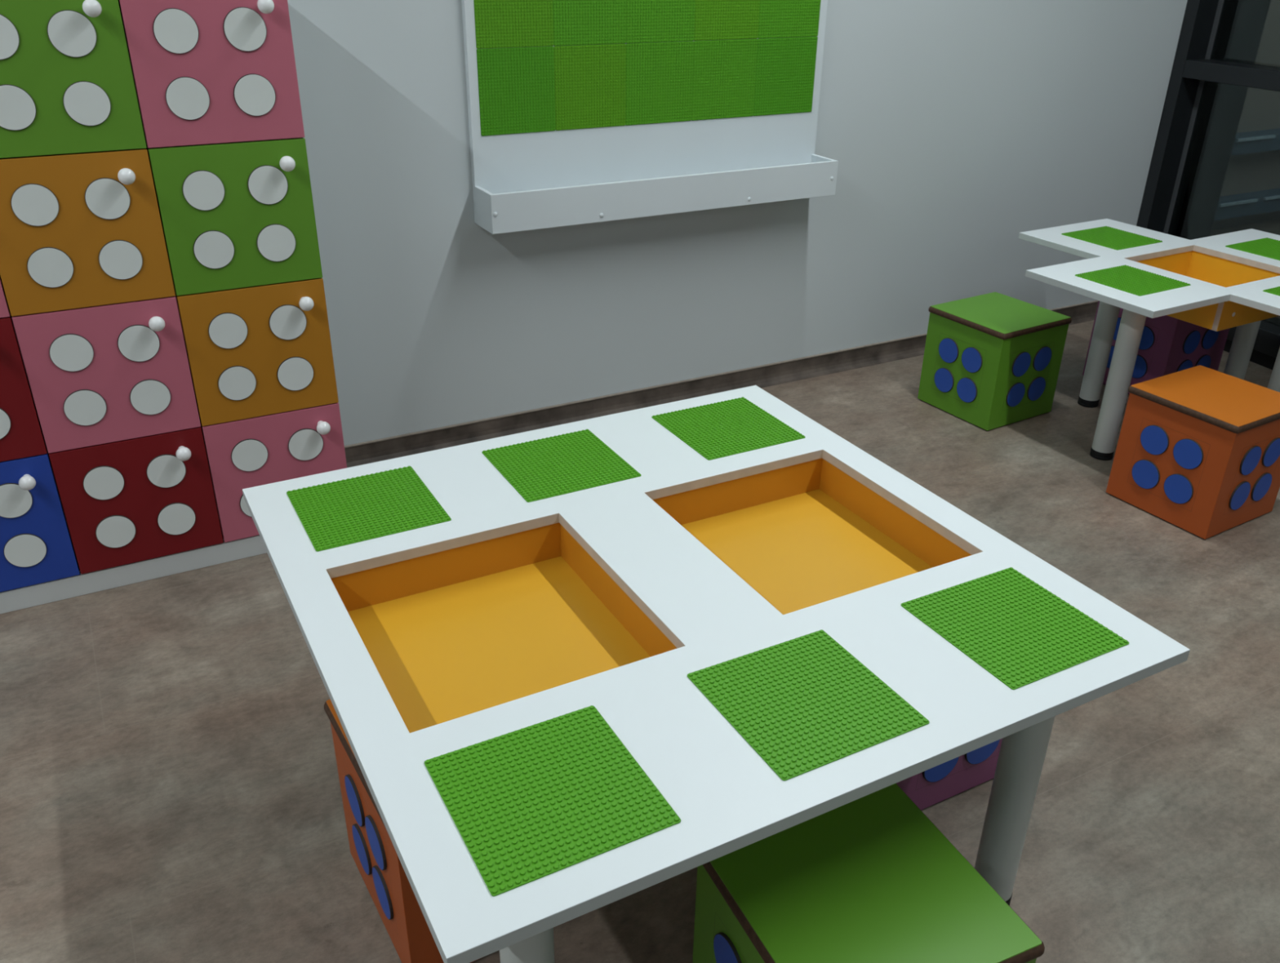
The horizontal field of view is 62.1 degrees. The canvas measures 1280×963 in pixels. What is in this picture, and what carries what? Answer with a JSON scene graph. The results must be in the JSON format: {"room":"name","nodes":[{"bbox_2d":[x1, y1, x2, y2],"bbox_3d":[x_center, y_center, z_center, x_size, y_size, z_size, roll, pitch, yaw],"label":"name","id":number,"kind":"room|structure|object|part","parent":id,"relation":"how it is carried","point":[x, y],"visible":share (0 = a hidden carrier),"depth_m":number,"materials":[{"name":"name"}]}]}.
{"room":"children's room","nodes":[
{"label":"children's room","id":0,"kind":"room"},
{"bbox_2d":[0,320,1279,962],"bbox_3d":[2.342,0.462,2.103,12.600,0.050,8.600,-13,31,-25],"label":"floor","id":1,"kind":"structure","parent":0,"point":[171,792],"depth_m":1.90,"materials":[{"name":"concrete"}]},
{"bbox_2d":[0,0,346,613],"bbox_3d":[-1.298,-0.362,2.200,1.202,1.233,0.407,-13,31,-25],"label":"cabinet","id":2,"kind":"object","parent":1,"relation":"on","point":[166,350],"visible":0.98,"depth_m":2.17,"materials":[{"name":"multicoloured wood"}]},
{"bbox_3d":[-1.355,-0.422,1.936,0.298,0.292,0.016,-13,31,-25],"label":"door","id":3,"kind":"part","parent":2,"relation":"part of","materials":[{"name":"wood"}]},
{"bbox_3d":[-1.359,-0.160,2.072,0.298,0.292,0.016,-13,31,-25],"label":"door","id":4,"kind":"part","parent":2,"relation":"part of","materials":[{"name":"red wood"}]},
{"bbox_3d":[-1.257,0.000,2.181,0.031,0.031,0.041,-13,31,-25],"label":"knob","id":5,"kind":"part","parent":2,"relation":"part of","materials":[{"name":"white plastic"}]},
{"bbox_3d":[-1.362,0.102,2.207,0.298,0.292,0.016,-13,31,-25],"label":"door","id":6,"kind":"part","parent":2,"relation":"part of","materials":[{"name":"blue wood"}]},
{"bbox_3d":[-1.086,-0.746,1.929,0.298,0.292,0.016,-13,31,-25],"label":"door","id":7,"kind":"part","parent":2,"relation":"part of","materials":[{"name":"green wood"}]},
{"bbox_3d":[-1.090,-0.484,2.064,0.298,0.292,0.016,-13,31,-25],"label":"door","id":8,"kind":"part","parent":2,"relation":"part of","materials":[{"name":"orange wood"}]},
{"bbox_3d":[-0.981,-0.848,1.902,0.031,0.031,0.041,-13,31,-25],"label":"knob","id":9,"kind":"part","parent":2,"relation":"part of","materials":[{"name":"white plastic"}]},
{"bbox_3d":[-1.093,-0.222,2.200,0.298,0.292,0.016,-13,31,-25],"label":"door","id":10,"kind":"part","parent":2,"relation":"part of","materials":[{"name":"pink wood"}]},
{"bbox_3d":[-0.985,-0.586,2.037,0.031,0.031,0.041,-13,31,-25],"label":"knob","id":11,"kind":"part","parent":2,"relation":"part of","materials":[{"name":"white plastic"}]},
{"bbox_3d":[-1.097,0.040,2.335,0.298,0.292,0.016,-13,31,-25],"label":"door","id":12,"kind":"part","parent":2,"relation":"part of","materials":[{"name":"red wood"}]},
{"bbox_3d":[-0.988,-0.324,2.173,0.031,0.031,0.041,-13,31,-25],"label":"knob","id":13,"kind":"part","parent":2,"relation":"part of","materials":[{"name":"white plastic"}]},
{"bbox_3d":[-0.992,-0.062,2.309,0.031,0.031,0.041,-13,31,-25],"label":"knob","id":14,"kind":"part","parent":2,"relation":"part of","materials":[{"name":"white plastic"}]},
{"bbox_3d":[-0.821,-0.808,2.056,0.298,0.292,0.016,-13,31,-25],"label":"door","id":15,"kind":"part","parent":2,"relation":"part of","materials":[{"name":"pink wood"}]},
{"bbox_3d":[-0.825,-0.546,2.192,0.298,0.292,0.016,-13,31,-25],"label":"door","id":16,"kind":"part","parent":2,"relation":"part of","materials":[{"name":"green wood"}]},
{"bbox_3d":[-0.828,-0.284,2.328,0.298,0.292,0.016,-13,31,-25],"label":"door","id":17,"kind":"part","parent":2,"relation":"part of","materials":[{"name":"orange wood"}]},
{"bbox_3d":[-0.716,-0.910,2.030,0.031,0.031,0.041,-13,31,-25],"label":"knob","id":18,"kind":"part","parent":2,"relation":"part of","materials":[{"name":"white plastic"}]},
{"bbox_3d":[-0.832,-0.022,2.463,0.298,0.292,0.016,-13,31,-25],"label":"door","id":19,"kind":"part","parent":2,"relation":"part of","materials":[{"name":"pink wood"}]},
{"bbox_3d":[-0.720,-0.648,2.165,0.031,0.031,0.041,-13,31,-25],"label":"knob","id":20,"kind":"part","parent":2,"relation":"part of","materials":[{"name":"white plastic"}]},
{"bbox_3d":[-0.723,-0.387,2.301,0.031,0.031,0.041,-13,31,-25],"label":"knob","id":21,"kind":"part","parent":2,"relation":"part of","materials":[{"name":"white plastic"}]},
{"bbox_3d":[-0.727,-0.124,2.437,0.031,0.031,0.041,-13,31,-25],"label":"knob","id":22,"kind":"part","parent":2,"relation":"part of","materials":[{"name":"white plastic"}]},
{"bbox_2d":[324,699,479,962],"bbox_3d":[-0.265,0.486,1.593,0.301,0.312,0.301,-15,31,-28],"label":"stool","id":23,"kind":"object","parent":1,"relation":"on","point":[372,850],"visible":0.27,"depth_m":1.48,"materials":[{"name":"orange wood"}]},
{"bbox_3d":[-0.263,0.356,1.526,0.301,0.018,0.301,-15,31,-28],"label":"lid","id":24,"kind":"part","parent":23,"relation":"part of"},
{"bbox_2d":[242,385,1190,962],"bbox_3d":[0.028,0.339,1.664,1.000,0.514,1.004,-13,31,-25],"label":"table","id":25,"kind":"object","parent":1,"relation":"on","point":[568,672],"visible":0.99,"depth_m":1.42,"materials":[{"name":"white laminate"}]},
{"bbox_3d":[-0.431,0.038,1.679,0.207,0.004,0.207,-13,31,-25],"label":"building plate","id":26,"kind":"part","parent":25,"relation":"part of","materials":[{"name":"green plastic"}]},
{"bbox_2d":[330,523,677,733],"bbox_3d":[-0.195,0.214,1.463,0.399,0.070,0.428,-13,31,-25],"label":"basin","id":27,"kind":"object","parent":25,"relation":"in","point":[456,628],"depth_m":1.54,"materials":[{"name":"orange plastic"}]},
{"bbox_3d":[-0.126,0.574,1.204,0.104,0.468,0.104,-13,31,-25],"label":"leg","id":28,"kind":"part","parent":25,"relation":"part of","materials":[{"name":"grey metal"}]},
{"bbox_3d":[-0.097,0.328,1.128,0.207,0.004,0.207,-13,31,-25],"label":"building plate","id":29,"kind":"part","parent":25,"relation":"part of","materials":[{"name":"green plastic"}]},
{"bbox_3d":[-0.137,-0.032,1.821,0.207,0.004,0.207,-13,31,-25],"label":"building plate","id":30,"kind":"part","parent":25,"relation":"part of","materials":[{"name":"green plastic"}]},
{"bbox_3d":[0.161,-0.102,1.965,0.207,0.004,0.207,-13,31,-25],"label":"building plate","id":31,"kind":"part","parent":25,"relation":"part of","materials":[{"name":"green plastic"}]},
{"bbox_3d":[0.197,0.258,1.270,0.207,0.004,0.207,-13,31,-25],"label":"building plate","id":32,"kind":"part","parent":25,"relation":"part of","materials":[{"name":"green plastic"}]},
{"bbox_2d":[652,458,971,614],"bbox_3d":[0.258,0.108,1.681,0.397,0.070,0.428,-13,31,-25],"label":"basin","id":33,"kind":"object","parent":25,"relation":"in","point":[802,533],"depth_m":1.77,"materials":[{"name":"orange plastic"}]},
{"bbox_3d":[0.543,0.416,1.527,0.104,0.468,0.104,-13,31,-25],"label":"leg","id":34,"kind":"part","parent":25,"relation":"part of","materials":[{"name":"grey metal"}]},
{"bbox_3d":[0.495,0.188,1.414,0.207,0.004,0.207,-13,31,-25],"label":"building plate","id":35,"kind":"part","parent":25,"relation":"part of","materials":[{"name":"green plastic"}]},
{"bbox_2d":[692,783,1044,962],"bbox_3d":[0.262,0.625,1.339,0.301,0.312,0.301,-11,30,-22],"label":"stool","id":36,"kind":"object","parent":1,"relation":"on","point":[870,878],"visible":0.94,"depth_m":1.27,"materials":[{"name":"green wood"}]},
{"bbox_2d":[896,738,1002,810],"bbox_3d":[0.473,0.349,1.877,0.301,0.312,0.301,-13,31,-25],"label":"stool","id":37,"kind":"object","parent":1,"relation":"on","point":[926,788],"visible":0.05,"depth_m":1.81,"materials":[{"name":"purple wood"}]},
{"bbox_2d":[917,292,1071,431],"bbox_3d":[1.091,-0.378,3.299,0.301,0.312,0.301,-15,31,-28],"label":"stool","id":38,"kind":"object","parent":1,"relation":"on","point":[991,361],"visible":1,"depth_m":3.20,"materials":[{"name":"green wood"}]},
{"bbox_3d":[1.093,-0.508,3.232,0.301,0.018,0.301,-15,31,-28],"label":"lid","id":39,"kind":"part","parent":38,"relation":"part of","materials":[{"name":"green wood"}]},
{"bbox_2d":[1017,218,1279,460],"bbox_3d":[1.601,-0.387,3.113,1.016,0.512,1.016,-14,31,-27],"label":"table","id":40,"kind":"object","parent":1,"relation":"on","point":[1225,281],"visible":0.98,"depth_m":3.01,"materials":[{"name":"white laminate"}]},
{"bbox_3d":[1.433,-0.475,3.276,0.104,0.466,0.104,-14,31,-27],"label":"leg","id":41,"kind":"part","parent":40,"relation":"part of","materials":[{"name":"grey metal"}]},
{"bbox_3d":[1.441,-0.746,3.248,0.207,0.004,0.207,-14,31,-27],"label":"building plate","id":42,"kind":"part","parent":40,"relation":"part of","materials":[{"name":"green plastic"}]},
{"bbox_3d":[1.329,-0.301,2.937,0.104,0.466,0.104,-14,31,-27],"label":"leg","id":43,"kind":"part","parent":40,"relation":"part of","materials":[{"name":"grey metal"}]},
{"bbox_3d":[1.319,-0.541,2.849,0.207,0.004,0.207,-14,31,-27],"label":"building plate","id":44,"kind":"part","parent":40,"relation":"part of","materials":[{"name":"green plastic"}]},
{"bbox_2d":[1136,250,1279,331],"bbox_3d":[1.603,-0.552,3.027,0.363,0.096,0.364,-13,31,-25],"label":"basin","id":45,"kind":"object","parent":40,"relation":"in","point":[1225,268],"depth_m":3.08,"materials":[{"name":"orange plastic"}]},
{"bbox_3d":[1.881,-0.476,3.290,0.104,0.466,0.104,-14,31,-27],"label":"leg","id":46,"kind":"part","parent":40,"relation":"part of","materials":[{"name":"grey metal"}]},
{"bbox_3d":[1.889,-0.685,3.142,0.207,0.004,0.207,-14,31,-27],"label":"building plate","id":47,"kind":"part","parent":40,"relation":"part of","materials":[{"name":"green plastic"}]},
{"bbox_3d":[1.768,-0.480,2.744,0.207,0.004,0.207,-14,31,-27],"label":"building plate","id":48,"kind":"part","parent":40,"relation":"part of","materials":[{"name":"green plastic"}]},
{"bbox_3d":[1.779,-0.294,2.936,0.104,0.466,0.104,-14,31,-27],"label":"leg","id":49,"kind":"part","parent":40,"relation":"part of","materials":[{"name":"grey metal"}]},
{"bbox_2d":[1082,301,1229,395],"bbox_3d":[1.700,-0.469,3.491,0.301,0.312,0.301,-14,31,-27],"label":"stool","id":50,"kind":"object","parent":1,"relation":"on","point":[1168,344],"visible":0.42,"depth_m":3.36,"materials":[{"name":"purple wood"}]},
{"bbox_2d":[1106,365,1279,539],"bbox_3d":[1.448,-0.082,2.737,0.301,0.312,0.301,-15,31,-28],"label":"stool","id":51,"kind":"object","parent":1,"relation":"on","point":[1197,451],"visible":1,"depth_m":2.65,"materials":[{"name":"orange wood"}]},
{"bbox_3d":[1.450,-0.212,2.670,0.301,0.018,0.301,-15,31,-28],"label":"lid","id":52,"kind":"part","parent":51,"relation":"part of","materials":[{"name":"orange wood"}]},
{"bbox_2d":[287,0,1187,445],"bbox_3d":[-1.098,-1.315,2.180,7.340,2.950,0.150,-13,31,-25],"label":"wall","id":53,"kind":"structure","parent":0,"point":[955,130],"depth_m":3.22,"materials":[{"name":"white paint"}]},
{"bbox_2d":[461,0,838,234],"bbox_3d":[0.079,-1.279,2.728,1.087,1.148,0.139,-13,31,-25],"label":"wall panel","id":54,"kind":"object","parent":53,"relation":"attached to","point":[580,112],"visible":1,"depth_m":2.86,"materials":[{"name":"plastic"}]},
{"bbox_3d":[-0.309,-1.177,2.607,0.206,0.206,0.004,-13,31,-25],"label":"building plate","id":55,"kind":"part","parent":54,"relation":"part of","materials":[{"name":"green plastic"}]},
{"bbox_3d":[-0.311,-0.993,2.703,0.206,0.206,0.004,-13,31,-25],"label":"building plate","id":56,"kind":"part","parent":54,"relation":"part of","materials":[{"name":"green plastic"}]},
{"bbox_3d":[-0.127,-1.220,2.695,0.206,0.206,0.004,-13,31,-25],"label":"building plate","id":57,"kind":"part","parent":54,"relation":"part of","materials":[{"name":"green plastic"}]},
{"bbox_3d":[-0.129,-1.036,2.791,0.206,0.206,0.004,-13,31,-25],"label":"building plate","id":58,"kind":"part","parent":54,"relation":"part of","materials":[{"name":"green plastic"}]},
{"bbox_2d":[474,154,838,234],"bbox_3d":[0.077,-0.809,2.961,1.087,0.099,0.119,-13,31,-25],"label":"tray","id":59,"kind":"object","parent":54,"relation":"on","point":[531,202],"depth_m":2.90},
{"bbox_3d":[0.053,-1.079,2.879,0.206,0.206,0.004,-13,31,-25],"label":"building plate","id":60,"kind":"part","parent":54,"relation":"part of","materials":[{"name":"green plastic"}]},
{"bbox_3d":[0.056,-1.262,2.784,0.206,0.206,0.004,-13,31,-25],"label":"building plate","id":61,"kind":"part","parent":54,"relation":"part of","materials":[{"name":"green plastic"}]},
{"bbox_3d":[0.236,-1.121,2.967,0.206,0.206,0.004,-13,31,-25],"label":"building plate","id":62,"kind":"part","parent":54,"relation":"part of","materials":[{"name":"green plastic"}]},
{"bbox_3d":[0.238,-1.305,2.872,0.206,0.206,0.004,-13,31,-25],"label":"building plate","id":63,"kind":"part","parent":54,"relation":"part of","materials":[{"name":"green plastic"}]},
{"bbox_3d":[0.418,-1.165,3.055,0.206,0.206,0.004,-13,31,-25],"label":"building plate","id":64,"kind":"part","parent":54,"relation":"part of","materials":[{"name":"green plastic"}]},
{"bbox_3d":[0.421,-1.348,2.959,0.206,0.206,0.004,-13,31,-25],"label":"building plate","id":65,"kind":"part","parent":54,"relation":"part of","materials":[{"name":"green plastic"}]},
{"bbox_2d":[344,300,1098,467],"bbox_3d":[-1.192,0.031,2.714,7.070,0.066,0.032,-13,31,-25],"label":"baseboard","id":66,"kind":"structure","parent":53,"relation":"attached to","point":[838,361],"depth_m":3.31,"materials":[{"name":"stone"}]},
{"bbox_2d":[1136,0,1279,369],"bbox_3d":[3.264,-0.662,1.037,0.335,2.950,6.300,-10,29,-20],"label":"window","id":67,"kind":"structure","parent":53,"relation":"in","point":[1214,170],"depth_m":3.75,"materials":[{"name":"black metal"}]},
{"bbox_3d":[3.197,0.221,1.435,0.008,0.755,6.244,-10,29,-20],"label":"pane","id":68,"kind":"part","parent":67,"relation":"part of","materials":[{"name":"clear glass"}]},
{"bbox_3d":[3.216,-1.058,0.773,0.008,2.005,6.244,-10,29,-20],"label":"pane","id":69,"kind":"part","parent":67,"relation":"part of","materials":[{"name":"clear glass"}]},
{"bbox_3d":[3.190,0.592,1.627,0.160,0.080,6.245,-10,29,-20],"label":"sill rail","id":70,"kind":"part","parent":67,"relation":"part of","materials":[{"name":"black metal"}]}
]}

